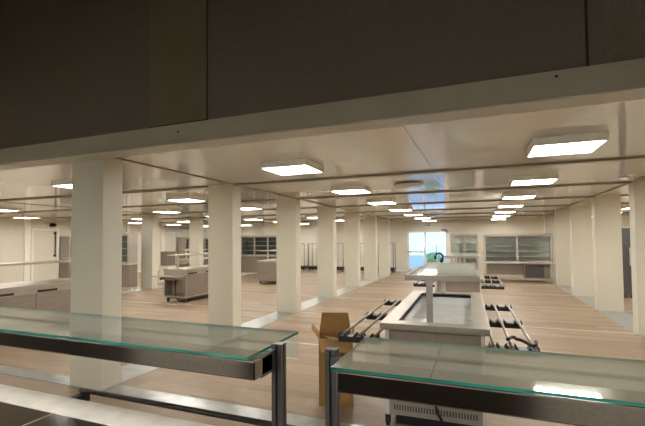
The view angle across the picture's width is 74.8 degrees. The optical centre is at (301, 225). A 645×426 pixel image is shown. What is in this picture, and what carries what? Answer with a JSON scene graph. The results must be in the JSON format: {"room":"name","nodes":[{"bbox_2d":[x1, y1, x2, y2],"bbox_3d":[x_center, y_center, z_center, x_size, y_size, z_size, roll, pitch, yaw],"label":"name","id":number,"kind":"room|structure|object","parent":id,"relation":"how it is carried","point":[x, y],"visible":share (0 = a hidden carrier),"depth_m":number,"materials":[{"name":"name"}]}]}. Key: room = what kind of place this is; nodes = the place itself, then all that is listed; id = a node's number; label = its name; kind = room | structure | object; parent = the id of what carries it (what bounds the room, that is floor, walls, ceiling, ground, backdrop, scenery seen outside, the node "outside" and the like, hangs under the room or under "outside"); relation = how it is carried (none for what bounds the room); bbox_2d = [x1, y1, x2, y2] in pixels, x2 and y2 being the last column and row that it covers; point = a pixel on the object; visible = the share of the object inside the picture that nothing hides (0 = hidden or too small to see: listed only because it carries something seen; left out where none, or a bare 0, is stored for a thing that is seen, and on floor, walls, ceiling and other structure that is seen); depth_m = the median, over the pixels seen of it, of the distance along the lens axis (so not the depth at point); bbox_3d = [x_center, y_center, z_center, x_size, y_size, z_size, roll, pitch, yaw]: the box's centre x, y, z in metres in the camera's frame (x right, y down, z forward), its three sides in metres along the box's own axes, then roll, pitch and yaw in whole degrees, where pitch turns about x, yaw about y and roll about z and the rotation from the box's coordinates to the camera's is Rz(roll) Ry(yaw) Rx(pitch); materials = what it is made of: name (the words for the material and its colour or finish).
{"room":"eatery","nodes":[
{"label":"eatery","id":0,"kind":"room"},
{"bbox_2d":[0,218,188,282],"bbox_3d":[-10.878,1.065,18.704,0.200,2.640,19.530,-1,-2,23],"label":"wall","id":1,"kind":"structure","parent":0,"point":[11,229],"depth_m":17.13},
{"bbox_2d":[23,219,30,281],"bbox_3d":[-11.315,1.020,17.332,0.060,2.640,0.240,-1,-2,23],"label":"trim","id":2,"kind":"structure","parent":1,"relation":"attached to","point":[27,222],"depth_m":17.30,"materials":[{"name":"white paint"}]},
{"bbox_2d":[30,228,58,280],"bbox_3d":[-10.982,1.238,18.042,0.115,2.250,1.240,-1,-2,23],"label":"door","id":3,"kind":"structure","parent":1,"relation":"in","point":[44,244],"depth_m":18.03,"materials":[{"name":"white paint"}]},
{"bbox_2d":[162,225,164,251],"bbox_3d":[-8.170,1.259,24.793,0.060,2.640,0.240,-1,-2,23],"label":"trim","id":4,"kind":"structure","parent":1,"relation":"attached to","point":[163,226],"depth_m":24.78,"materials":[{"name":"white paint"}]},
{"bbox_2d":[161,232,175,262],"bbox_3d":[-7.998,1.473,25.202,0.050,2.240,1.280,-1,-2,23],"label":"door","id":5,"kind":"structure","parent":1,"relation":"in","point":[170,237],"depth_m":25.37,"materials":[{"name":"white paint"}]},
{"bbox_2d":[0,181,632,213],"bbox_3d":[-0.336,-0.629,9.933,26.100,0.023,0.140,-1,-2,23],"label":"trim","id":6,"kind":"structure","parent":1,"relation":"attached to","point":[628,182],"depth_m":8.79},
{"bbox_2d":[0,156,644,201],"bbox_3d":[-1.385,-0.709,7.447,26.100,0.023,0.140,-1,-2,23],"label":"trim","id":7,"kind":"structure","parent":1,"relation":"attached to","point":[635,157],"depth_m":6.22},
{"bbox_2d":[36,195,628,218],"bbox_3d":[0.712,-0.549,12.420,26.100,0.023,0.140,-1,-2,23],"label":"trim","id":8,"kind":"structure","parent":1,"relation":"attached to","point":[620,195],"depth_m":11.41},
{"bbox_2d":[122,203,628,220],"bbox_3d":[1.761,-0.469,14.907,26.100,0.023,0.140,-1,-2,23],"label":"trim","id":9,"kind":"structure","parent":1,"relation":"attached to","point":[621,203],"depth_m":13.88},
{"bbox_2d":[129,209,625,223],"bbox_3d":[2.809,-0.390,17.394,26.100,0.023,0.140,-1,-2,23],"label":"trim","id":10,"kind":"structure","parent":1,"relation":"attached to","point":[622,209],"depth_m":16.68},
{"bbox_2d":[127,287,632,311],"bbox_3d":[0.731,2.077,12.328,26.100,0.003,0.040,-1,-2,23],"label":"trim","id":11,"kind":"structure","parent":1,"relation":"attached to","point":[127,287],"depth_m":10.66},
{"bbox_2d":[131,301,635,333],"bbox_3d":[-0.317,1.997,9.841,26.100,0.003,0.040,-1,-2,23],"label":"trim","id":12,"kind":"structure","parent":1,"relation":"attached to","point":[131,301],"depth_m":9.24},
{"bbox_2d":[123,326,644,375],"bbox_3d":[-1.366,1.918,7.354,26.100,0.003,0.040,-1,-2,23],"label":"trim","id":13,"kind":"structure","parent":1,"relation":"attached to","point":[123,326],"depth_m":5.68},
{"bbox_2d":[183,213,622,224],"bbox_3d":[3.858,-0.310,19.881,26.100,0.023,0.140,-1,-2,23],"label":"trim","id":14,"kind":"structure","parent":1,"relation":"attached to","point":[621,213],"depth_m":18.65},
{"bbox_2d":[0,0,644,148],"bbox_3d":[0.464,-2.071,3.530,11.400,2.120,0.200,-1,-2,23],"label":"wall","id":15,"kind":"structure","parent":0,"point":[70,69],"depth_m":3.66,"materials":[{"name":"paint"}]},
{"bbox_2d":[149,0,206,126],"bbox_3d":[-1.215,-2.040,4.123,0.685,2.115,0.020,-1,-2,23],"label":"wall panel","id":16,"kind":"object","parent":15,"relation":"attached to","point":[178,28],"depth_m":4.09,"materials":[{"name":"wood"}]},
{"bbox_2d":[149,119,206,127],"bbox_3d":[-1.209,-0.990,4.082,0.685,0.010,0.018,-1,-2,23],"label":"trim","id":17,"kind":"structure","parent":15,"relation":"attached to","point":[202,119],"depth_m":4.07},
{"bbox_2d":[207,0,207,119],"bbox_3d":[-1.214,-2.043,4.125,0.697,2.110,0.008,-1,-2,23],"label":"trim","id":18,"kind":"structure","parent":15,"relation":"attached to","point":[207,0],"depth_m":3.97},
{"bbox_2d":[0,58,644,169],"bbox_3d":[0.473,-0.920,3.491,11.000,0.193,0.256,-1,-2,23],"label":"trim","id":19,"kind":"structure","parent":15,"relation":"attached to","point":[621,81],"depth_m":3.35,"materials":[{"name":"paint"}]},
{"bbox_2d":[584,0,588,65],"bbox_3d":[1.882,-2.108,2.821,0.015,2.115,0.010,-1,-2,23],"label":"trim","id":20,"kind":"structure","parent":15,"relation":"attached to","point":[585,1],"depth_m":2.79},
{"bbox_2d":[0,99,644,225],"bbox_3d":[1.279,-0.577,13.768,26.500,0.120,19.380,-1,-2,23],"label":"ceiling","id":21,"kind":"structure","parent":0,"point":[498,140],"depth_m":5.93,"materials":[{"name":"paint"}]},
{"bbox_2d":[0,207,19,211],"bbox_3d":[-8.505,-0.471,11.918,0.620,0.080,0.620,-1,-2,23],"label":"ceiling light","id":22,"kind":"object","parent":21,"relation":"attached to","point":[2,209],"visible":1,"depth_m":11.88,"materials":[{"name":"white"}]},
{"bbox_2d":[12,215,39,218],"bbox_3d":[-10.175,-0.331,15.549,0.620,0.080,0.620,-1,-2,23],"label":"ceiling light","id":23,"kind":"object","parent":21,"relation":"attached to","point":[18,216],"visible":0.97,"depth_m":15.32,"materials":[{"name":"white"}]},
{"bbox_2d":[51,179,71,188],"bbox_3d":[-3.628,-0.681,6.937,0.620,0.080,0.620,-1,-2,23],"label":"ceiling light","id":24,"kind":"object","parent":21,"relation":"attached to","point":[59,183],"visible":0.31,"depth_m":6.71,"materials":[{"name":"white"}]},
{"bbox_2d":[152,209,180,212],"bbox_3d":[-4.185,-0.463,13.027,0.620,0.080,0.620,-1,-2,23],"label":"ceiling light","id":25,"kind":"object","parent":21,"relation":"attached to","point":[153,210],"visible":1,"depth_m":12.81,"materials":[{"name":"white"}]},
{"bbox_2d":[166,195,206,202],"bbox_3d":[-2.580,-0.601,9.424,0.620,0.080,0.620,-1,-2,23],"label":"ceiling light","id":26,"kind":"object","parent":21,"relation":"attached to","point":[188,198],"visible":0.97,"depth_m":9.23,"materials":[{"name":"white"}]},
{"bbox_2d":[170,199,200,201],"bbox_3d":[-2.579,-0.583,9.423,0.588,0.036,0.588,-1,-2,23],"label":"diffuser","id":27,"kind":"object","parent":26,"relation":"attached to","point":[176,200],"depth_m":9.36,"materials":[{"name":"white"}]},
{"bbox_2d":[241,205,262,209],"bbox_3d":[-1.531,-0.521,11.910,0.620,0.080,0.620,-1,-2,23],"label":"ceiling light","id":28,"kind":"object","parent":21,"relation":"attached to","point":[243,207],"visible":0.7,"depth_m":11.77,"materials":[{"name":"white"}]},
{"bbox_2d":[260,158,323,174],"bbox_3d":[-0.117,-0.758,5.459,0.620,0.080,0.620,-1,-2,23],"label":"ceiling light","id":29,"kind":"object","parent":21,"relation":"attached to","point":[294,166],"visible":1,"depth_m":5.28,"materials":[{"name":"white paint"}]},
{"bbox_2d":[265,165,319,174],"bbox_3d":[-0.117,-0.740,5.458,0.588,0.036,0.588,-1,-2,23],"label":"diffuser","id":30,"kind":"object","parent":29,"relation":"attached to","point":[277,169],"depth_m":5.40,"materials":[{"name":"white"}]},
{"bbox_2d":[330,185,370,194],"bbox_3d":[0.931,-0.678,7.946,0.620,0.080,0.620,-1,-2,23],"label":"ceiling light","id":31,"kind":"object","parent":21,"relation":"attached to","point":[357,189],"visible":1,"depth_m":7.73,"materials":[{"name":"white"}]},
{"bbox_2d":[333,190,368,193],"bbox_3d":[0.931,-0.660,7.945,0.588,0.036,0.588,-1,-2,23],"label":"diffuser","id":32,"kind":"object","parent":31,"relation":"attached to","point":[335,191],"depth_m":7.88,"materials":[{"name":"white"}]},
{"bbox_2d":[367,199,396,204],"bbox_3d":[1.980,-0.599,10.433,0.620,0.080,0.620,-1,-2,23],"label":"ceiling light","id":33,"kind":"object","parent":21,"relation":"attached to","point":[372,201],"visible":1,"depth_m":10.21,"materials":[{"name":"white"}]},
{"bbox_2d":[369,202,394,204],"bbox_3d":[1.980,-0.581,10.432,0.588,0.036,0.588,-1,-2,23],"label":"diffuser","id":34,"kind":"object","parent":33,"relation":"attached to","point":[372,203],"depth_m":10.48,"materials":[{"name":"white"}]},
{"bbox_2d":[389,207,412,210],"bbox_3d":[3.028,-0.519,12.919,0.620,0.080,0.620,-1,-2,23],"label":"ceiling light","id":35,"kind":"object","parent":21,"relation":"attached to","point":[390,208],"visible":1,"depth_m":12.68,"materials":[{"name":"white"}]},
{"bbox_2d":[394,182,423,186],"bbox_3d":[1.866,-0.729,7.358,0.500,0.034,0.500,-1,-2,23],"label":"ceiling vent","id":36,"kind":"object","parent":21,"relation":"in","point":[408,184],"visible":1,"depth_m":7.26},
{"bbox_2d":[403,212,422,215],"bbox_3d":[4.077,-0.439,15.406,0.620,0.080,0.620,-1,-2,23],"label":"ceiling light","id":37,"kind":"object","parent":21,"relation":"attached to","point":[409,213],"visible":1,"depth_m":15.14,"materials":[{"name":"white"}]},
{"bbox_2d":[494,209,515,212],"bbox_3d":[6.860,-0.500,14.235,0.620,0.080,0.620,-1,-2,23],"label":"ceiling light","id":38,"kind":"object","parent":21,"relation":"attached to","point":[503,210],"visible":0.94,"depth_m":13.97,"materials":[{"name":"white"}]},
{"bbox_2d":[498,202,523,207],"bbox_3d":[5.811,-0.580,11.748,0.620,0.080,0.620,-1,-2,23],"label":"ceiling light","id":39,"kind":"object","parent":21,"relation":"attached to","point":[500,205],"visible":0.99,"depth_m":11.51,"materials":[{"name":"white"}]},
{"bbox_2d":[502,192,535,199],"bbox_3d":[4.763,-0.660,9.261,0.620,0.080,0.620,-1,-2,23],"label":"ceiling light","id":40,"kind":"object","parent":21,"relation":"attached to","point":[527,195],"visible":1,"depth_m":9.03,"materials":[{"name":"white"}]},
{"bbox_2d":[504,196,533,198],"bbox_3d":[4.763,-0.642,9.261,0.588,0.036,0.588,-1,-2,23],"label":"diffuser","id":41,"kind":"object","parent":40,"relation":"attached to","point":[505,197],"depth_m":9.23,"materials":[{"name":"white"}]},
{"bbox_2d":[510,174,558,185],"bbox_3d":[3.714,-0.740,6.774,0.620,0.080,0.620,-1,-2,23],"label":"ceiling light","id":42,"kind":"object","parent":21,"relation":"attached to","point":[543,178],"visible":1,"depth_m":6.57,"materials":[{"name":"white"}]},
{"bbox_2d":[512,179,555,184],"bbox_3d":[3.714,-0.722,6.774,0.588,0.036,0.588,-1,-2,23],"label":"diffuser","id":43,"kind":"object","parent":42,"relation":"attached to","point":[514,181],"depth_m":6.69,"materials":[{"name":"white"}]},
{"bbox_2d":[526,131,608,156],"bbox_3d":[2.666,-0.819,4.288,0.620,0.080,0.620,-1,-2,23],"label":"ceiling light","id":44,"kind":"object","parent":21,"relation":"attached to","point":[585,142],"visible":1,"depth_m":4.10,"materials":[{"name":"white"}]},
{"bbox_2d":[528,140,605,156],"bbox_3d":[2.666,-0.801,4.287,0.588,0.036,0.588,-1,-2,23],"label":"diffuser","id":45,"kind":"object","parent":44,"relation":"attached to","point":[537,148],"depth_m":4.21,"materials":[{"name":"white"}]},
{"bbox_2d":[0,269,644,425],"bbox_3d":[0.334,2.108,11.382,26.500,0.120,24.350,-1,-2,23],"label":"floor","id":46,"kind":"structure","parent":0,"point":[302,374],"depth_m":6.59,"materials":[{"name":"brown wood"}]},
{"bbox_2d":[0,260,70,327],"bbox_3d":[-5.073,1.319,7.878,0.986,1.290,2.750,-1,-2,23],"label":"countertop","id":47,"kind":"structure","parent":46,"relation":"on","point":[52,294],"depth_m":7.56,"materials":[{"name":"grey metal"}]},
{"bbox_2d":[0,278,70,291],"bbox_3d":[-4.936,1.092,7.990,0.800,0.050,2.450,-1,-2,23],"label":"countertop","id":48,"kind":"structure","parent":47,"relation":"on","point":[63,281],"depth_m":7.71,"materials":[{"name":"stone"}]},
{"bbox_2d":[59,236,70,277],"bbox_3d":[-10.252,1.430,18.961,0.660,1.920,0.990,-1,-2,23],"label":"display case","id":49,"kind":"object","parent":46,"relation":"on","point":[65,241],"visible":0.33,"depth_m":18.51,"materials":[{"name":"metal"}]},
{"bbox_2d":[69,158,122,389],"bbox_3d":[-2.412,0.521,4.941,0.500,2.640,0.280,-1,-2,23],"label":"column","id":50,"kind":"structure","parent":46,"relation":"on","point":[96,220],"depth_m":4.82,"materials":[{"name":"beige paint"}]},
{"bbox_2d":[122,233,137,290],"bbox_3d":[-6.307,1.222,14.422,1.340,1.960,0.460,-1,-2,23],"label":"display case","id":51,"kind":"object","parent":46,"relation":"on","point":[129,240],"visible":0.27,"depth_m":14.16,"materials":[{"name":"metal"}]},
{"bbox_2d":[141,214,157,288],"bbox_3d":[-5.431,0.896,14.997,0.500,2.640,0.280,-1,-2,23],"label":"column","id":52,"kind":"structure","parent":46,"relation":"on","point":[149,222],"depth_m":14.88,"materials":[{"name":"beige paint"}]},
{"bbox_2d":[159,251,175,283],"bbox_3d":[-5.087,1.627,16.370,0.760,1.270,0.500,-1,-2,23],"label":"cabinet","id":53,"kind":"object","parent":46,"relation":"on","point":[167,262],"visible":0.59,"depth_m":16.26,"materials":[{"name":"white paint"}]},
{"bbox_2d":[121,336,231,382],"bbox_3d":[-1.879,1.878,6.139,0.500,0.004,2.430,-1,-2,23],"label":"trim","id":54,"kind":"structure","parent":46,"relation":"on","point":[129,371],"depth_m":5.52,"materials":[{"name":"metal"}]},
{"bbox_2d":[150,253,207,302],"bbox_3d":[-3.131,1.466,12.483,0.986,1.290,2.750,-1,-2,23],"label":"countertop","id":55,"kind":"structure","parent":46,"relation":"on","point":[186,283],"depth_m":11.67,"materials":[{"name":"metal"}]},
{"bbox_2d":[150,275,184,280],"bbox_3d":[-3.634,1.404,11.378,0.920,0.105,0.320,-1,-2,23],"label":"shelf","id":56,"kind":"object","parent":55,"relation":"attached to","point":[166,277],"depth_m":11.40,"materials":[{"name":"metal"}]},
{"bbox_2d":[163,265,207,270],"bbox_3d":[-2.994,1.239,12.596,0.800,0.050,2.450,-1,-2,23],"label":"countertop","id":57,"kind":"structure","parent":55,"relation":"on","point":[192,268],"depth_m":11.77,"materials":[{"name":"metal"}]},
{"bbox_2d":[0,365,360,425],"bbox_3d":[-2.418,1.836,4.858,26.100,0.006,0.220,-1,-2,23],"label":"trim","id":58,"kind":"structure","parent":46,"relation":"on","point":[292,419],"depth_m":4.36,"materials":[{"name":"metal"}]},
{"bbox_2d":[177,237,188,258],"bbox_3d":[-7.174,1.664,26.260,0.660,1.920,1.040,-1,-2,23],"label":"display case","id":59,"kind":"object","parent":46,"relation":"on","point":[182,242],"visible":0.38,"depth_m":25.85,"materials":[{"name":"metal"}]},
{"bbox_2d":[175,249,207,266],"bbox_3d":[-4.709,1.710,19.112,0.986,1.290,2.750,-1,-2,23],"label":"countertop","id":60,"kind":"structure","parent":46,"relation":"on","point":[182,262],"depth_m":18.20,"materials":[{"name":"grey metal"}]},
{"bbox_2d":[189,218,202,266],"bbox_3d":[-4.383,0.976,17.484,0.500,2.640,0.280,-1,-2,23],"label":"column","id":61,"kind":"structure","parent":46,"relation":"on","point":[195,224],"depth_m":17.37,"materials":[{"name":"beige paint"}]},
{"bbox_2d":[203,238,207,256],"bbox_3d":[-5.689,1.641,25.331,1.340,1.880,0.660,-1,-2,23],"label":"display case","id":62,"kind":"object","parent":46,"relation":"on","point":[205,240],"visible":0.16,"depth_m":25.12,"materials":[{"name":"metal"}]},
{"bbox_2d":[208,184,240,337],"bbox_3d":[-1.364,0.601,7.428,0.500,2.640,0.280,-1,-2,23],"label":"column","id":63,"kind":"structure","parent":46,"relation":"on","point":[224,200],"depth_m":7.31,"materials":[{"name":"beige paint"}]},
{"bbox_2d":[241,235,276,274],"bbox_3d":[-1.833,1.418,20.346,2.260,1.920,0.760,-1,-2,23],"label":"display case","id":64,"kind":"object","parent":46,"relation":"on","point":[251,246],"visible":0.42,"depth_m":20.46,"materials":[{"name":"metal"}]},
{"bbox_2d":[254,222,263,234],"bbox_3d":[-2.286,1.135,22.457,0.500,2.640,0.280,-1,-2,23],"label":"column","id":65,"kind":"structure","parent":46,"relation":"on","point":[258,227],"depth_m":22.36,"materials":[{"name":"beige paint"}]},
{"bbox_2d":[257,250,276,283],"bbox_3d":[-0.891,1.615,17.180,0.806,1.290,2.450,-1,-2,23],"label":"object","id":66,"kind":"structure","parent":46,"relation":"on","point":[266,269],"depth_m":16.05,"materials":[{"name":"metal"}]},
{"bbox_2d":[257,259,276,261],"bbox_3d":[-0.895,1.385,17.189,0.800,0.050,2.450,-1,-2,23],"label":"countertop","id":67,"kind":"structure","parent":66,"relation":"on","point":[269,260],"depth_m":16.20,"materials":[{"name":"stone"}]},
{"bbox_2d":[241,311,294,334],"bbox_3d":[-0.830,1.958,8.626,0.500,0.004,2.430,-1,-2,23],"label":"trim","id":68,"kind":"structure","parent":46,"relation":"on","point":[267,319],"depth_m":8.72,"materials":[{"name":"metal"}]},
{"bbox_2d":[276,198,300,312],"bbox_3d":[-0.315,0.681,9.915,0.500,2.640,0.280,-1,-2,23],"label":"column","id":69,"kind":"structure","parent":46,"relation":"on","point":[288,235],"depth_m":9.79,"materials":[{"name":"beige paint"}]},
{"bbox_2d":[301,243,307,270],"bbox_3d":[-0.115,1.710,23.228,0.800,1.511,0.600,-1,-2,23],"label":"trolley","id":70,"kind":"object","parent":46,"relation":"on","point":[304,253],"visible":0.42,"depth_m":22.88,"materials":[{"name":"grey metal"}]},
{"bbox_2d":[308,243,316,270],"bbox_3d":[0.806,1.690,22.840,0.800,1.511,0.600,-1,-2,23],"label":"trolley","id":71,"kind":"object","parent":46,"relation":"on","point":[312,267],"visible":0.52,"depth_m":22.66,"materials":[{"name":"grey metal"}]},
{"bbox_2d":[301,297,331,310],"bbox_3d":[0.218,2.038,11.112,0.500,0.004,2.430,-1,-2,23],"label":"trim","id":72,"kind":"structure","parent":46,"relation":"on","point":[312,302],"depth_m":11.23,"materials":[{"name":"metal"}]},
{"bbox_2d":[317,207,336,297],"bbox_3d":[0.733,0.760,12.402,0.500,2.640,0.280,-1,-2,23],"label":"column","id":73,"kind":"structure","parent":46,"relation":"on","point":[326,216],"depth_m":12.28,"materials":[{"name":"beige paint"}]},
{"bbox_2d":[311,313,354,406],"bbox_3d":[0.320,1.362,4.316,0.440,0.875,0.410,-1,-2,4],"label":"cardboard box","id":74,"kind":"object","parent":46,"relation":"on","point":[331,324],"visible":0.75,"depth_m":4.22,"materials":[{"name":"cardboard"}]},
{"bbox_2d":[336,243,344,271],"bbox_3d":[1.912,1.666,22.375,0.800,1.511,0.600,-1,-2,23],"label":"trolley","id":75,"kind":"object","parent":46,"relation":"on","point":[342,268],"visible":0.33,"depth_m":22.05,"materials":[{"name":"grey metal"}]},
{"bbox_2d":[337,287,356,295],"bbox_3d":[1.267,2.117,13.599,0.500,0.004,2.430,-1,-2,23],"label":"trim","id":76,"kind":"structure","parent":46,"relation":"on","point":[344,290],"depth_m":13.86,"materials":[{"name":"metal"}]},
{"bbox_2d":[344,212,360,287],"bbox_3d":[1.782,0.840,14.889,0.500,2.640,0.280,-1,-2,23],"label":"column","id":77,"kind":"structure","parent":46,"relation":"on","point":[351,219],"depth_m":14.76,"materials":[{"name":"beige paint"}]},
{"bbox_2d":[363,216,377,280],"bbox_3d":[2.830,0.920,17.376,0.500,2.640,0.280,-1,-2,23],"label":"column","id":78,"kind":"structure","parent":46,"relation":"on","point":[370,222],"depth_m":17.25,"materials":[{"name":"beige paint"}]},
{"bbox_2d":[378,219,389,275],"bbox_3d":[3.879,1.000,19.862,0.500,2.640,0.280,-1,-2,23],"label":"column","id":79,"kind":"structure","parent":46,"relation":"on","point":[383,224],"depth_m":19.73,"materials":[{"name":"beige paint"}]},
{"bbox_2d":[378,247,395,272],"bbox_3d":[4.308,1.613,21.366,0.800,1.511,0.600,-1,-2,23],"label":"trolley","id":80,"kind":"object","parent":46,"relation":"on","point":[393,268],"visible":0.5,"depth_m":21.21,"materials":[{"name":"grey metal"}]},
{"bbox_2d":[338,262,539,425],"bbox_3d":[1.553,1.137,4.713,1.593,1.335,2.685,-1,-2,21],"label":"kitchen island","id":81,"kind":"object","parent":46,"relation":"on","point":[456,318],"visible":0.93,"depth_m":3.72,"materials":[{"name":"metal"}]},
{"bbox_2d":[380,291,489,335],"bbox_3d":[1.581,0.919,4.782,0.905,0.055,2.550,-1,-2,21],"label":"island countertop","id":82,"kind":"structure","parent":81,"relation":"on","point":[480,325],"depth_m":3.76,"materials":[{"name":"stone"}]},
{"bbox_2d":[394,404,477,420],"bbox_3d":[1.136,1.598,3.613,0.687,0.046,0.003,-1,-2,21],"label":"grille","id":83,"kind":"object","parent":81,"relation":"attached to","point":[394,404],"depth_m":3.59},
{"bbox_2d":[506,335,537,347],"bbox_3d":[1.749,0.904,3.310,0.134,0.046,0.244,1,-2,-32],"label":"cable","id":84,"kind":"object","parent":81,"relation":"on","point":[535,344],"visible":1,"depth_m":3.28,"materials":[{"name":"black plastic"}]},
{"bbox_2d":[413,253,503,294],"bbox_3d":[3.408,1.277,9.062,1.593,1.335,2.685,-1,-2,23],"label":"kitchen island","id":85,"kind":"object","parent":46,"relation":"on","point":[472,287],"visible":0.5,"depth_m":8.05,"materials":[{"name":"silver metal"}]},
{"bbox_2d":[478,270,483,281],"bbox_3d":[3.437,1.059,9.130,0.905,0.055,2.550,-1,-2,23],"label":"island countertop","id":86,"kind":"structure","parent":85,"relation":"on","point":[480,271],"depth_m":8.60,"materials":[{"name":"stone"}]},
{"bbox_2d":[450,234,478,269],"bbox_3d":[6.752,1.275,17.470,1.040,1.880,0.700,-1,-2,23],"label":"fridge","id":87,"kind":"object","parent":46,"relation":"on","point":[460,243],"visible":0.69,"depth_m":17.69,"materials":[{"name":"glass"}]},
{"bbox_2d":[483,233,554,282],"bbox_3d":[8.475,1.242,16.603,2.450,1.860,0.840,-1,-2,23],"label":"display case","id":88,"kind":"object","parent":46,"relation":"on","point":[527,255],"visible":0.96,"depth_m":16.74,"materials":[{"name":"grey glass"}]},
{"bbox_2d":[485,251,550,251],"bbox_3d":[8.496,0.999,16.678,2.340,0.016,0.640,-1,-2,23],"label":"shelf","id":89,"kind":"object","parent":88,"relation":"attached to","point":[485,251],"depth_m":16.35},
{"bbox_2d":[486,256,550,256],"bbox_3d":[8.498,1.206,16.671,2.340,0.016,0.640,-1,-2,23],"label":"shelf","id":90,"kind":"object","parent":88,"relation":"attached to","point":[486,256],"depth_m":16.42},
{"bbox_2d":[483,261,554,263],"bbox_3d":[8.477,1.452,16.596,2.450,0.040,0.840,-1,-2,23],"label":"countertop","id":91,"kind":"structure","parent":88,"relation":"on","point":[483,261],"depth_m":16.29,"materials":[{"name":"metal"}]},
{"bbox_2d":[499,276,551,279],"bbox_3d":[8.497,2.053,16.611,2.270,0.040,0.680,-1,-2,23],"label":"shelf","id":92,"kind":"object","parent":88,"relation":"attached to","point":[500,277],"depth_m":16.18,"materials":[{"name":"metal"}]},
{"bbox_2d":[544,215,555,279],"bbox_3d":[10.209,0.860,17.198,0.500,2.640,0.280,-1,-2,23],"label":"column","id":93,"kind":"structure","parent":46,"relation":"on","point":[549,223],"depth_m":17.09,"materials":[{"name":"beige paint"}]},
{"bbox_2d":[554,210,570,286],"bbox_3d":[9.161,0.781,14.711,0.500,2.640,0.280,-1,-2,23],"label":"column","id":94,"kind":"structure","parent":46,"relation":"on","point":[561,218],"depth_m":14.61,"materials":[{"name":"beige paint"}]},
{"bbox_2d":[558,286,571,294],"bbox_3d":[8.646,2.058,13.421,0.500,0.004,2.430,-1,-2,23],"label":"trim","id":95,"kind":"structure","parent":46,"relation":"on","point":[567,289],"depth_m":13.70,"materials":[{"name":"metal"}]},
{"bbox_2d":[569,204,593,296],"bbox_3d":[8.112,0.701,12.224,0.500,2.640,0.280,-1,-2,23],"label":"column","id":96,"kind":"structure","parent":46,"relation":"on","point":[580,216],"depth_m":12.10,"materials":[{"name":"beige paint"}]},
{"bbox_2d":[574,296,594,308],"bbox_3d":[7.598,1.978,10.934,0.500,0.004,2.430,-1,-2,23],"label":"trim","id":97,"kind":"structure","parent":46,"relation":"on","point":[590,301],"depth_m":11.40,"materials":[{"name":"metal"}]},
{"bbox_2d":[591,195,623,311],"bbox_3d":[7.064,0.621,9.737,0.500,2.640,0.280,-1,-2,23],"label":"column","id":98,"kind":"structure","parent":46,"relation":"on","point":[606,210],"depth_m":9.62,"materials":[{"name":"beige paint"}]},
{"bbox_2d":[598,310,632,330],"bbox_3d":[6.549,1.898,8.448,0.500,0.004,2.430,-1,-2,23],"label":"trim","id":99,"kind":"structure","parent":46,"relation":"on","point":[625,319],"depth_m":8.77,"materials":[{"name":"metal"}]},
{"bbox_2d":[622,228,631,297],"bbox_3d":[8.907,1.033,12.020,0.750,1.950,0.780,-1,-2,23],"label":"refrigerator","id":100,"kind":"object","parent":46,"relation":"on","point":[626,247],"visible":0.33,"depth_m":11.61,"materials":[{"name":"metal"}]},
{"bbox_2d":[628,180,644,334],"bbox_3d":[6.015,0.541,7.250,0.500,2.640,0.280,-1,-2,23],"label":"column","id":101,"kind":"structure","parent":46,"relation":"on","point":[636,189],"depth_m":7.22,"materials":[{"name":"beige paint"}]},
{"bbox_2d":[203,216,629,272],"bbox_3d":[4.993,1.084,22.506,26.100,2.640,0.200,-1,-2,23],"label":"wall","id":102,"kind":"structure","parent":0,"point":[398,230],"depth_m":22.21,"materials":[{"name":"paint"}]},
{"bbox_2d":[1,202,275,223],"bbox_3d":[-4.713,-0.383,16.152,0.044,0.015,19.130,-1,-2,23],"label":"trim","id":103,"kind":"structure","parent":102,"relation":"attached to","point":[1,202],"depth_m":11.81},
{"bbox_2d":[115,158,399,221],"bbox_3d":[1.452,-0.519,13.557,0.044,0.015,19.130,-1,-2,23],"label":"trim","id":104,"kind":"structure","parent":102,"relation":"attached to","point":[115,158],"depth_m":6.64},
{"bbox_2d":[407,230,449,269],"bbox_3d":[6.532,1.268,21.770,2.100,2.040,0.150,-1,-2,23],"label":"window","id":105,"kind":"structure","parent":102,"relation":"in","point":[447,238],"depth_m":21.79,"materials":[{"name":"white paint"}]},
{"bbox_2d":[537,176,644,217],"bbox_3d":[7.331,-0.648,11.082,0.044,0.015,19.130,-1,-2,23],"label":"trim","id":106,"kind":"structure","parent":102,"relation":"attached to","point":[644,176],"depth_m":8.92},
{"bbox_3d":[-0.701,1.674,0.568,11.000,0.004,3.200,-1,-2,23],"label":"floor","id":107,"kind":"structure","parent":0,"visible":0},
{"bbox_2d":[0,306,298,425],"bbox_3d":[-1.107,1.067,1.774,2.260,1.307,0.872,-1,-2,23],"label":"counter","id":108,"kind":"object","parent":107,"relation":"on","point":[18,406],"depth_m":1.65,"materials":[{"name":"glass"}]},
{"bbox_2d":[0,384,212,425],"bbox_3d":[-1.137,0.871,1.714,2.260,0.045,0.725,-1,-2,23],"label":"countertop","id":109,"kind":"structure","parent":108,"relation":"on","point":[109,415],"depth_m":1.96,"materials":[{"name":"stone"}]},
{"bbox_2d":[0,306,297,359],"bbox_3d":[-1.079,0.427,1.864,2.148,0.008,0.389,-1,-2,23],"label":"glass shelf","id":110,"kind":"object","parent":108,"relation":"attached to","point":[202,351],"depth_m":1.54,"materials":[{"name":"glass"}]},
{"bbox_2d":[325,337,644,425],"bbox_3d":[1.105,1.019,0.844,2.260,1.307,0.872,-1,-2,23],"label":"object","id":111,"kind":"structure","parent":107,"relation":"on","point":[563,403],"depth_m":1.05,"materials":[{"name":"glass"}]},
{"label":"outside","id":112,"kind":"structure","parent":0,"visible":0},
{"bbox_2d":[410,255,445,267],"bbox_3d":[11.848,2.810,33.159,24.000,0.120,24.750,-1,-2,23],"label":"ground","id":113,"kind":"structure","parent":112,"point":[416,261],"depth_m":33.91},
{"bbox_2d":[427,251,441,261],"bbox_3d":[7.759,1.990,24.888,1.064,1.009,1.069,-1,-2,23],"label":"bush","id":114,"kind":"object","parent":113,"relation":"on","point":[431,258],"visible":0.52,"depth_m":24.68,"materials":[{"name":"green plant"}]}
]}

